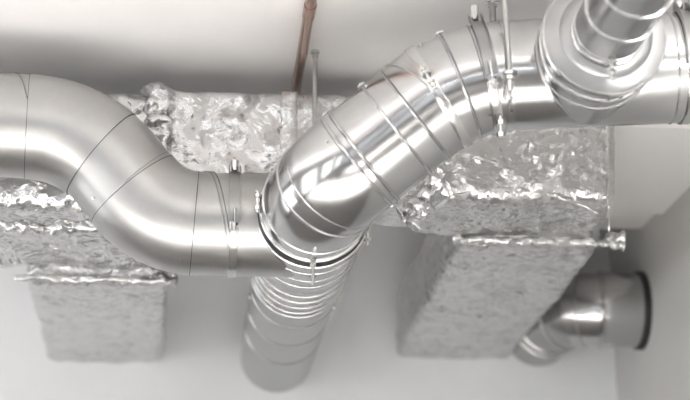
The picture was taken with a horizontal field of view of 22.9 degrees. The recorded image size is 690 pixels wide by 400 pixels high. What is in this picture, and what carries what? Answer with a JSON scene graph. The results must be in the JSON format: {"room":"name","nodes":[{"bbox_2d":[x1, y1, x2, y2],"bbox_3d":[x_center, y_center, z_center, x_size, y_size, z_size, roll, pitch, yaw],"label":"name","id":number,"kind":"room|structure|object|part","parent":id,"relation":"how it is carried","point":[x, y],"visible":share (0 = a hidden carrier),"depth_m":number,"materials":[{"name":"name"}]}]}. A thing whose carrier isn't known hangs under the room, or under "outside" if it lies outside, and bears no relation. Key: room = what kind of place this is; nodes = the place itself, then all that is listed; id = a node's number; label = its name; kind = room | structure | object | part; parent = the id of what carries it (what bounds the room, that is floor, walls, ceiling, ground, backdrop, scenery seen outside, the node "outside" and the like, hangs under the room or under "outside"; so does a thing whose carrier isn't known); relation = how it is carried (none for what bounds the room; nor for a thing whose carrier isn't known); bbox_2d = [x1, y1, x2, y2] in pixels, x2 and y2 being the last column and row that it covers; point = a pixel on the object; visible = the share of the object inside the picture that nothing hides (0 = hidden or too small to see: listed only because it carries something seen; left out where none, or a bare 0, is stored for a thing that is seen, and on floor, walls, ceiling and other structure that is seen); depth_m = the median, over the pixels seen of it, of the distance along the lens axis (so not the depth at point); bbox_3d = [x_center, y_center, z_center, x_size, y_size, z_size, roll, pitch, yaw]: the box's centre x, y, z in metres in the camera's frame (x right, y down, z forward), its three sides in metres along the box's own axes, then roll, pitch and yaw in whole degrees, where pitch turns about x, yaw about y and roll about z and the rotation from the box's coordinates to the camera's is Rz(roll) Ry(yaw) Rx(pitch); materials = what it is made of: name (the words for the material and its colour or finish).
{"room":"mechanical room","nodes":[
{"label":"mechanical room","id":0,"kind":"room"},
{"bbox_2d":[0,225,616,399],"bbox_3d":[-2.252,2.076,8.706,7.871,4.130,0.200,1,-16,-5],"label":"wall","id":1,"kind":"structure","parent":0,"point":[357,357],"depth_m":9.16,"materials":[{"name":"white paint"}]},
{"bbox_2d":[25,264,168,362],"bbox_3d":[-1.177,0.421,8.258,0.672,0.425,1.870,1,-16,-5],"label":"duct","id":2,"kind":"object","parent":1,"relation":"attached to","point":[93,322],"visible":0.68,"depth_m":7.98,"materials":[{"name":"silver metal"}]},
{"bbox_2d":[0,81,177,287],"bbox_3d":[-1.372,-0.079,7.104,1.360,0.744,0.790,1,-16,-5],"label":"insulated plenum","id":3,"kind":"object","parent":2,"relation":"attached to","point":[41,224],"visible":0.52,"depth_m":6.89,"materials":[{"name":"silver metal"}]},
{"bbox_2d":[241,183,365,392],"bbox_3d":[-0.241,0.439,7.762,0.436,0.436,2.875,1,-16,-5],"label":"air duct","id":4,"kind":"object","parent":1,"relation":"attached to","point":[287,319],"visible":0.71,"depth_m":7.49,"materials":[{"name":"metal"}]},
{"bbox_2d":[0,73,294,277],"bbox_3d":[-1.036,-0.104,6.553,1.815,0.766,0.430,3,-17,-9],"label":"air duct","id":5,"kind":"object","parent":4,"relation":"attached to","point":[72,137],"visible":0.94,"depth_m":6.41,"materials":[{"name":"metal"}]},
{"bbox_2d":[227,160,241,277],"bbox_3d":[-0.432,0.083,6.582,0.048,0.433,0.443,1,-16,-5],"label":"clamp","id":6,"kind":"object","parent":5,"relation":"attached to","point":[235,185],"visible":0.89,"depth_m":6.41,"materials":[{"name":"metal"}]},
{"bbox_2d":[396,233,598,359],"bbox_3d":[0.690,0.349,8.257,0.654,0.463,2.222,1,-16,-5],"label":"duct","id":7,"kind":"object","parent":1,"relation":"attached to","point":[475,300],"visible":0.73,"depth_m":8.04,"materials":[{"name":"silver metal"}]},
{"bbox_2d":[396,126,625,250],"bbox_3d":[0.700,-0.127,7.058,1.026,0.656,0.477,1,-16,-5],"label":"insulated plenum","id":8,"kind":"object","parent":7,"relation":"attached to","point":[548,182],"visible":0.77,"depth_m":6.91,"materials":[{"name":"silver metal"}]},
{"bbox_2d":[167,91,417,226],"bbox_3d":[-0.183,-0.154,7.128,1.167,0.494,0.460,1,-16,-5],"label":"duct","id":9,"kind":"object","parent":8,"relation":"attached to","point":[209,130],"visible":0.28,"depth_m":6.93,"materials":[{"name":"silver metal"}]},
{"bbox_2d":[0,0,689,96],"bbox_3d":[-1.655,-1.927,2.770,7.871,0.200,13.900,1,-16,-5],"label":"ceiling","id":10,"kind":"structure","parent":0,"point":[105,46],"depth_m":6.76,"materials":[{"name":"white paint"}]},
{"bbox_2d":[290,0,316,93],"bbox_3d":[-0.130,-0.723,6.348,0.048,0.048,2.150,1,-16,-5],"label":"copper pipe","id":11,"kind":"object","parent":10,"relation":"attached to","point":[309,9],"visible":0.79,"depth_m":6.66,"materials":[{"name":"metal"}]},
{"bbox_2d":[311,49,319,125],"bbox_3d":[-0.121,-0.373,6.837,0.036,0.486,0.036,1,-16,-5],"label":"rod","id":12,"kind":"object","parent":10,"relation":"hanging from","point":[315,52],"visible":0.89,"depth_m":6.86,"materials":[{"name":"metal"}]},
{"bbox_3d":[-0.121,-0.373,6.837,0.018,0.486,0.018,1,-16,-5],"label":"rod","id":13,"kind":"part","parent":12,"relation":"part of","materials":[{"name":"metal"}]},
{"bbox_2d":[486,0,498,20],"bbox_3d":[0.555,-0.676,6.381,0.047,0.162,0.047,1,-16,-5],"label":"rod","id":14,"kind":"object","parent":10,"relation":"hanging from","point":[492,4],"visible":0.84,"depth_m":6.38,"materials":[{"name":"metal"}]},
{"bbox_3d":[0.555,-0.676,6.381,0.024,0.162,0.024,1,-16,-5],"label":"rod","id":15,"kind":"part","parent":14,"relation":"part of","materials":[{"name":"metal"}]},
{"bbox_2d":[502,0,516,99],"bbox_3d":[0.570,-0.604,5.948,0.055,0.545,0.051,1,-16,-5],"label":"rod","id":16,"kind":"object","parent":10,"relation":"hanging from","point":[509,74],"visible":1,"depth_m":5.91,"materials":[{"name":"metal"}]},
{"bbox_3d":[0.562,-0.655,5.962,0.039,0.440,0.019,1,-16,-5],"label":"rod","id":17,"kind":"part","parent":16,"relation":"part of","materials":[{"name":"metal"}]},
{"bbox_2d":[254,12,689,285],"bbox_3d":[0.653,-0.223,6.128,2.046,0.947,0.566,-2,-17,8],"label":"air duct","id":18,"kind":"object","parent":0,"point":[326,191],"visible":0.86,"depth_m":6.00,"materials":[{"name":"metal"}]},
{"bbox_2d":[405,46,472,148],"bbox_3d":[0.336,-0.374,6.129,0.234,0.380,0.441,-4,-17,12],"label":"clamp","id":19,"kind":"object","parent":18,"relation":"attached to","point":[421,66],"visible":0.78,"depth_m":5.96,"materials":[{"name":"metal"}]},
{"bbox_2d":[468,5,502,135],"bbox_3d":[0.506,-0.464,6.128,0.117,0.458,0.444,-1,-16,4],"label":"clamp","id":20,"kind":"object","parent":18,"relation":"attached to","point":[480,27],"visible":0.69,"depth_m":5.95,"materials":[{"name":"metal"}]},
{"bbox_2d":[496,19,514,138],"bbox_3d":[0.574,-0.422,6.115,0.068,0.469,0.433,-1,-16,5],"label":"strap hanger","id":21,"kind":"object","parent":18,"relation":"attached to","point":[500,122],"visible":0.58,"depth_m":5.97,"materials":[{"name":"metal"}]},
{"bbox_2d":[535,0,666,123],"bbox_3d":[0.874,-0.519,5.944,0.434,0.434,0.372,1,-16,-5],"label":"duct","id":22,"kind":"object","parent":18,"relation":"attached to","point":[584,89],"visible":0.82,"depth_m":5.78,"materials":[{"name":"metal"}]},
{"bbox_2d":[571,0,673,78],"bbox_3d":[0.949,-0.735,5.105,0.255,0.315,1.380,1,-16,-5],"label":"air duct","id":23,"kind":"object","parent":22,"relation":"attached to","point":[611,33],"visible":1,"depth_m":5.51,"materials":[{"name":"metal"}]},
{"bbox_2d":[673,0,689,124],"bbox_3d":[1.213,-0.505,6.142,0.062,0.462,0.441,0,-16,0],"label":"clamp","id":24,"kind":"object","parent":18,"relation":"attached to","point":[684,14],"visible":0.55,"depth_m":6.03,"materials":[{"name":"metal"}]},
{"bbox_2d":[609,187,689,399],"bbox_3d":[2.166,0.245,2.480,0.200,4.130,13.500,1,-16,-5],"label":"wall","id":25,"kind":"structure","parent":0,"point":[660,249],"depth_m":8.37,"materials":[{"name":"beige paint"}]},
{"bbox_2d":[512,270,651,365],"bbox_3d":[1.212,0.621,8.935,0.642,0.406,0.823,1,-16,-5],"label":"air duct","id":26,"kind":"object","parent":25,"relation":"attached to","point":[598,309],"visible":0.76,"depth_m":8.61,"materials":[{"name":"metal"}]},
{"bbox_2d":[602,213,654,228],"bbox_3d":[1.259,-0.003,8.628,0.591,0.185,0.410,1,-16,-5],"label":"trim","id":27,"kind":"structure","parent":25,"relation":"attached to","point":[618,220],"depth_m":8.67,"materials":[{"name":"white paint"}]},
{"bbox_2d":[610,123,689,213],"bbox_3d":[1.334,-0.227,7.795,0.591,0.225,1.300,1,-16,-5],"label":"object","id":28,"kind":"structure","parent":25,"relation":"attached to","point":[652,161],"depth_m":7.67,"materials":[{"name":"white paint"}]}
]}

